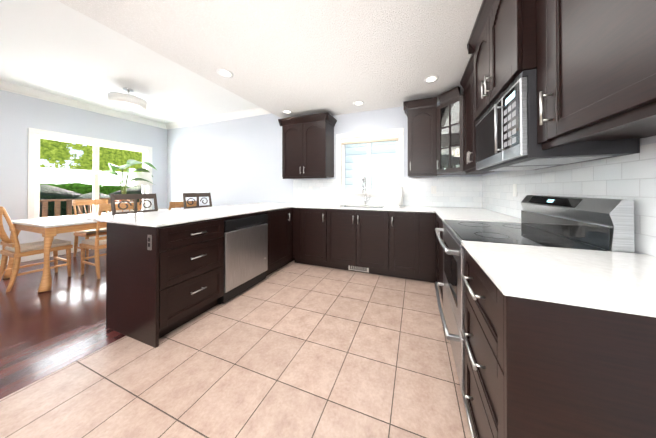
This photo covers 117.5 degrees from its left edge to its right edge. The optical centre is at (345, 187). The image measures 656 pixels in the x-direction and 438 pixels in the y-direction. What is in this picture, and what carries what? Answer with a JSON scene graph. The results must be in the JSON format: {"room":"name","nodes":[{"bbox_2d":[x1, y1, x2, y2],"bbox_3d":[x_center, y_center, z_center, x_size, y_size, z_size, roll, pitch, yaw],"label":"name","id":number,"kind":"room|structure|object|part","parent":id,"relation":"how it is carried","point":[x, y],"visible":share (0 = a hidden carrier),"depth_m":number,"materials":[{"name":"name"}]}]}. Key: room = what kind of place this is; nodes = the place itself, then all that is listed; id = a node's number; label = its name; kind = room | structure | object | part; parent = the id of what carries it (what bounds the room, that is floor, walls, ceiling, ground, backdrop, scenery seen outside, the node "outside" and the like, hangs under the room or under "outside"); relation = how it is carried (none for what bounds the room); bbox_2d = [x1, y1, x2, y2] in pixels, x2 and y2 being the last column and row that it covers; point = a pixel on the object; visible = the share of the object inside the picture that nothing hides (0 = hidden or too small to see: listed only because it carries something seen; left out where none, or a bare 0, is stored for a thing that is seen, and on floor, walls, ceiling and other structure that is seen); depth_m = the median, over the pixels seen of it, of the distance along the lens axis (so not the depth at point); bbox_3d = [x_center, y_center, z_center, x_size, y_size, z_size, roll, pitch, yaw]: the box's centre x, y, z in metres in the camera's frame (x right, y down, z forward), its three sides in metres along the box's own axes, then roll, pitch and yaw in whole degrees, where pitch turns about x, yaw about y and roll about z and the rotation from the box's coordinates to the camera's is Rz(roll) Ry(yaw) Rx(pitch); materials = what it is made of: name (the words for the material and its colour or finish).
{"room":"dining room and kitchen","nodes":[
{"label":"dining room and kitchen","id":0,"kind":"room"},
{"bbox_2d":[0,248,125,398],"bbox_3d":[-3.805,1.241,1.785,3.960,0.100,6.000,0,0,19],"label":"floor","id":1,"kind":"structure","parent":0,"point":[61,323],"depth_m":1.77,"materials":[{"name":"brown wood"}]},
{"bbox_2d":[0,206,72,291],"bbox_3d":[-4.002,0.705,2.525,0.440,0.988,0.522,0,0,19],"label":"dining chair","id":2,"kind":"object","parent":1,"relation":"on","point":[16,250],"visible":1,"depth_m":2.42,"materials":[{"name":"brown wood"}]},
{"bbox_2d":[3,208,176,292],"bbox_3d":[-3.700,0.826,3.320,1.169,0.770,1.874,0,0,19],"label":"dining table","id":3,"kind":"object","parent":1,"relation":"on","point":[49,228],"visible":0.42,"depth_m":2.50,"materials":[{"name":"brown wood"}]},
{"bbox_2d":[72,199,108,259],"bbox_3d":[-4.487,0.712,3.587,0.522,0.988,0.440,0,0,19],"label":"dining chair","id":4,"kind":"object","parent":1,"relation":"on","point":[86,234],"visible":0.56,"depth_m":3.46,"materials":[{"name":"brown wood"}]},
{"bbox_2d":[79,202,141,278],"bbox_3d":[-3.363,0.707,2.862,0.522,0.988,0.440,0,0,19],"label":"dining chair","id":5,"kind":"object","parent":1,"relation":"on","point":[96,243],"visible":0.38,"depth_m":2.67,"materials":[{"name":"brown wood"}]},
{"bbox_2d":[83,160,155,211],"bbox_3d":[-4.539,0.323,4.091,1.192,1.766,1.078,0,0,19],"label":"potted plant","id":6,"kind":"object","parent":1,"relation":"on","point":[112,167],"visible":0.33,"depth_m":4.05,"materials":[{"name":"green plant"}]},
{"bbox_2d":[110,193,157,214],"bbox_3d":[-2.434,0.635,2.409,0.464,1.124,0.444,0,0,19],"label":"counter stool","id":7,"kind":"object","parent":1,"relation":"on","point":[114,197],"visible":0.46,"depth_m":2.45,"materials":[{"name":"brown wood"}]},
{"bbox_2d":[133,172,152,209],"bbox_3d":[-4.464,0.433,4.376,0.310,1.550,0.310,0,0,19],"label":"floor lamp","id":8,"kind":"object","parent":1,"relation":"on","point":[146,175],"visible":0.69,"depth_m":4.29,"materials":[{"name":"silver metal"}]},
{"bbox_2d":[168,201,196,209],"bbox_3d":[-2.837,0.710,3.303,0.522,0.988,0.440,0,0,19],"label":"dining chair","id":9,"kind":"object","parent":1,"relation":"on","point":[179,204],"visible":0.12,"depth_m":3.13,"materials":[{"name":"brown wood"}]},
{"bbox_2d":[182,193,211,208],"bbox_3d":[-2.185,0.639,3.116,0.464,1.124,0.444,0,0,19],"label":"counter stool","id":10,"kind":"object","parent":1,"relation":"on","point":[197,195],"visible":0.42,"depth_m":3.17,"materials":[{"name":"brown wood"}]},
{"bbox_2d":[0,90,166,259],"bbox_3d":[-5.627,-0.215,2.356,0.150,2.820,5.850,0,0,19],"label":"wall","id":11,"kind":"structure","parent":0,"point":[20,114],"depth_m":3.38,"materials":[{"name":"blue paint"}]},
{"bbox_2d":[0,246,90,264],"bbox_3d":[-5.520,1.145,2.405,0.014,0.100,5.670,0,0,19],"label":"baseboard","id":12,"kind":"structure","parent":11,"relation":"attached to","point":[35,257],"depth_m":3.35,"materials":[{"name":"white"}]},
{"bbox_2d":[0,81,167,129],"bbox_3d":[-5.484,-1.570,2.394,0.100,0.110,5.700,0,0,19],"label":"crown molding","id":13,"kind":"structure","parent":11,"relation":"attached to","point":[17,89],"depth_m":3.65,"materials":[{"name":"white wood"}]},
{"bbox_2d":[27,128,151,218],"bbox_3d":[-5.008,-0.172,4.046,0.195,1.634,1.650,0,0,19],"label":"window","id":14,"kind":"structure","parent":11,"relation":"in","point":[33,133],"depth_m":3.60,"materials":[{"name":"white"}]},
{"bbox_3d":[-5.039,-0.169,4.057,0.050,1.466,1.466,0,0,19],"label":"dining window sash","id":15,"kind":"part","parent":14,"relation":"part of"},
{"bbox_2d":[0,0,259,123],"bbox_3d":[-3.881,-1.678,1.830,3.800,0.100,6.000,0,0,19],"label":"ceiling","id":16,"kind":"structure","parent":0,"point":[56,47],"depth_m":2.68,"materials":[{"name":"white paint"}]},
{"bbox_2d":[107,87,146,110],"bbox_3d":[-3.569,-1.484,3.256,0.440,0.270,0.440,0,0,19],"label":"semi-flush ceiling light","id":17,"kind":"object","parent":16,"relation":"attached to","point":[126,101],"visible":1,"depth_m":3.17,"materials":[{"name":"white glass"}]},
{"bbox_2d":[0,260,471,437],"bbox_3d":[-0.410,1.234,0.590,3.240,0.100,6.000,0,0,19],"label":"floor","id":18,"kind":"structure","parent":0,"point":[292,349],"depth_m":1.26,"materials":[{"name":"beige tile"}]},
{"bbox_2d":[106,217,225,347],"bbox_3d":[-1.640,0.745,1.853,0.682,0.892,0.562,0,0,19],"label":"base cabinet","id":19,"kind":"object","parent":18,"relation":"on","point":[161,281],"depth_m":1.62,"materials":[{"name":"brown wood"}]},
{"bbox_2d":[82,202,289,226],"bbox_3d":[-1.655,0.290,2.462,1.092,0.022,1.695,0,0,19],"label":"countertop","id":20,"kind":"structure","parent":19,"relation":"on","point":[179,216],"depth_m":1.99,"materials":[{"name":"white stone"}]},
{"bbox_2d":[218,214,267,303],"bbox_3d":[-1.401,0.768,2.394,0.614,0.855,0.606,0,0,19],"label":"dishwasher","id":21,"kind":"object","parent":19,"relation":"in","point":[245,265],"visible":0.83,"depth_m":2.23,"materials":[{"name":"grey metal"}]},
{"bbox_2d":[226,207,293,275],"bbox_3d":[-1.244,0.752,2.951,0.660,0.892,0.537,0,0,19],"label":"base cabinet","id":22,"kind":"object","parent":18,"relation":"on","point":[279,223],"depth_m":2.81,"materials":[{"name":"brown wood"}]},
{"bbox_2d":[292,207,436,282],"bbox_3d":[0.227,0.753,3.038,2.093,0.893,0.658,0,0,19],"label":"base cabinet","id":23,"kind":"object","parent":18,"relation":"on","point":[400,244],"visible":0.98,"depth_m":2.72,"materials":[{"name":"brown wood"}]},
{"bbox_2d":[266,202,487,212],"bbox_3d":[0.016,0.401,3.118,3.807,0.236,0.652,0,0,19],"label":"countertop","id":24,"kind":"structure","parent":23,"relation":"on","point":[296,205],"depth_m":2.86,"materials":[{"name":"white stone"}]},
{"bbox_2d":[361,177,369,204],"bbox_3d":[0.319,0.050,3.190,0.108,0.467,0.221,0,0,19],"label":"pull-down faucet","id":25,"kind":"object","parent":24,"relation":"on","point":[363,189],"visible":1,"depth_m":3.25,"materials":[{"name":"silver metal"}]},
{"bbox_2d":[394,184,403,206],"bbox_3d":[0.811,0.110,3.040,0.150,0.345,0.150,0,0,19],"label":"paper towel holder","id":26,"kind":"object","parent":24,"relation":"on","point":[398,196],"visible":1,"depth_m":2.99,"materials":[{"name":"white paper"}]},
{"bbox_2d":[436,214,442,302],"bbox_3d":[1.271,0.746,1.927,0.650,0.892,0.596,0,0,19],"label":"base cabinet","id":27,"kind":"object","parent":18,"relation":"on","point":[439,259],"visible":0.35,"depth_m":1.77,"materials":[{"name":"brown wood"}]},
{"bbox_2d":[434,210,520,222],"bbox_3d":[1.278,0.287,1.970,0.662,0.022,0.676,0,0,19],"label":"countertop","id":28,"kind":"structure","parent":27,"relation":"on","point":[465,215],"depth_m":1.91,"materials":[{"name":"white stone"}]},
{"bbox_2d":[435,195,634,392],"bbox_3d":[0.989,0.621,1.299,0.711,1.135,0.762,0,0,19],"label":"range","id":29,"kind":"object","parent":18,"relation":"on","point":[600,224],"visible":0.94,"depth_m":1.09,"materials":[{"name":"grey metal"}]},
{"bbox_2d":[461,248,655,437],"bbox_3d":[0.809,0.738,0.676,0.691,0.893,0.516,0,0,19],"label":"base cabinet","id":30,"kind":"object","parent":18,"relation":"on","point":[538,369],"visible":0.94,"depth_m":0.50,"materials":[{"name":"brown wood"}]},
{"bbox_2d":[461,240,655,317],"bbox_3d":[0.820,0.278,0.669,0.662,0.022,0.526,0,0,19],"label":"countertop","id":31,"kind":"structure","parent":30,"relation":"on","point":[622,282],"depth_m":0.61,"materials":[{"name":"white stone"}]},
{"bbox_2d":[57,0,482,118],"bbox_3d":[-0.485,-1.526,0.633,3.400,0.420,6.000,0,0,19],"label":"ceiling","id":32,"kind":"structure","parent":0,"point":[309,57],"depth_m":1.81,"materials":[{"name":"white paint"}]},
{"bbox_2d":[216,69,438,113],"bbox_3d":[-0.338,-1.306,1.773,2.490,0.004,2.920,0,0,19],"label":"recessed lights","id":33,"kind":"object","parent":32,"relation":"attached to","point":[229,74],"depth_m":2.34,"materials":[{"name":"white"}]},
{"bbox_2d":[167,101,481,208],"bbox_3d":[-1.306,-0.205,4.015,7.200,2.820,0.150,0,0,19],"label":"wall","id":34,"kind":"structure","parent":0,"point":[232,162],"depth_m":4.27,"materials":[{"name":"white paint"}]},
{"bbox_2d":[165,107,270,128],"bbox_3d":[-2.875,-1.557,4.444,3.420,0.110,0.100,0,0,19],"label":"crown molding","id":35,"kind":"structure","parent":34,"relation":"attached to","point":[256,111],"depth_m":4.42,"materials":[{"name":"white wood"}]},
{"bbox_2d":[278,112,336,178],"bbox_3d":[-0.677,-0.684,3.509,0.955,1.048,0.388,0,0,19],"label":"upper cabinet","id":36,"kind":"object","parent":34,"relation":"attached to","point":[307,146],"visible":1,"depth_m":3.36,"materials":[{"name":"brown wood"}]},
{"bbox_2d":[335,128,404,196],"bbox_3d":[0.396,-0.401,3.396,1.172,1.104,0.190,0,0,19],"label":"window","id":37,"kind":"structure","parent":34,"relation":"in","point":[398,131],"depth_m":3.38,"materials":[{"name":"white"}]},
{"bbox_3d":[0.398,-0.399,3.401,0.988,0.936,0.100,0,0,19],"label":"kitchen window sash","id":38,"kind":"part","parent":37,"relation":"part of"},
{"bbox_2d":[293,176,480,207],"bbox_3d":[0.454,0.062,3.305,3.110,0.442,0.016,0,0,19],"label":"tile backsplash","id":39,"kind":"structure","parent":34,"relation":"attached to","point":[423,191],"depth_m":3.07,"materials":[{"name":"white tile"}]},
{"bbox_2d":[403,97,436,175],"bbox_3d":[1.074,-0.688,2.892,0.435,1.048,0.388,0,0,19],"label":"upper cabinet","id":40,"kind":"object","parent":34,"relation":"attached to","point":[421,114],"visible":1,"depth_m":2.74,"materials":[{"name":"brown wood"}]},
{"bbox_2d":[437,86,494,174],"bbox_3d":[1.526,-0.704,2.614,0.620,1.020,0.612,0,0,19],"label":"upper cabinet","id":41,"kind":"object","parent":34,"relation":"attached to","point":[450,134],"visible":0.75,"depth_m":2.58,"materials":[{"name":"dark brown wood"},{"name":"clear glass"},{"name":"brushed metal"}]},
{"bbox_2d":[482,135,655,256],"bbox_3d":[1.023,-0.230,0.015,0.150,2.820,5.850,0,0,19],"label":"wall","id":42,"kind":"structure","parent":0,"point":[648,140],"depth_m":0.82,"materials":[{"name":"white paint"}]},
{"bbox_2d":[460,54,479,173],"bbox_3d":[1.415,-0.714,1.949,0.388,1.088,0.719,0,0,19],"label":"upper cabinet","id":43,"kind":"object","parent":42,"relation":"attached to","point":[467,85],"visible":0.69,"depth_m":2.05,"materials":[{"name":"brown wood"}]},
{"bbox_2d":[467,0,536,120],"bbox_3d":[1.134,-0.913,1.258,0.458,0.698,0.880,0,0,19],"label":"upper cabinet","id":44,"kind":"object","parent":42,"relation":"attached to","point":[502,46],"visible":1,"depth_m":1.17,"materials":[{"name":"brown wood"}]},
{"bbox_2d":[476,69,639,170],"bbox_3d":[1.135,-0.349,1.254,0.437,0.422,0.762,0,0,19],"label":"microwave","id":45,"kind":"object","parent":44,"relation":"attached to","point":[506,132],"visible":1,"depth_m":0.99,"materials":[{"name":"grey metal"}]},
{"bbox_2d":[481,143,655,256],"bbox_3d":[1.474,0.051,1.545,0.016,0.442,2.610,0,0,19],"label":"tile backsplash","id":46,"kind":"structure","parent":42,"relation":"attached to","point":[629,177],"depth_m":1.02,"materials":[{"name":"white tile"}]},
{"bbox_2d":[536,0,655,149],"bbox_3d":[0.935,-0.722,0.591,0.391,1.088,0.613,0,0,19],"label":"upper cabinet","id":47,"kind":"object","parent":42,"relation":"attached to","point":[596,70],"visible":1,"depth_m":0.65,"materials":[{"name":"brown wood"}]},
{"label":"outside","id":48,"kind":"structure","parent":0,"visible":0},
{"bbox_2d":[40,138,141,194],"bbox_3d":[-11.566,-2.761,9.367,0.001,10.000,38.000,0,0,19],"label":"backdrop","id":49,"kind":"structure","parent":48,"point":[67,165],"depth_m":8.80,"materials":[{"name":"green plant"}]},
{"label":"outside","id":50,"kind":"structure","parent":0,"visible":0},
{"bbox_2d":[40,195,141,216],"bbox_3d":[-6.443,0.836,4.924,3.000,1.250,9.065,0,0,19],"label":"deck railing","id":51,"kind":"object","parent":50,"point":[44,208],"visible":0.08,"depth_m":5.43,"materials":[{"name":"brown wood"}]},
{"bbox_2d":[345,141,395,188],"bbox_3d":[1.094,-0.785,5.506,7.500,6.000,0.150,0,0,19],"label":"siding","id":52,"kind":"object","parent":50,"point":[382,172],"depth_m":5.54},
{"bbox_3d":[-21.626,2.111,12.878,30.730,0.100,50.000,0,0,19],"label":"garden","id":53,"kind":"object","parent":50,"visible":0},
{"bbox_2d":[39,184,141,216],"bbox_3d":[-10.343,0.924,7.191,3.255,2.182,20.888,0,0,19],"label":"hedge","id":54,"kind":"object","parent":53,"relation":"on","point":[47,192],"visible":0.04,"depth_m":6.93,"materials":[{"name":"green plant"}]}
]}

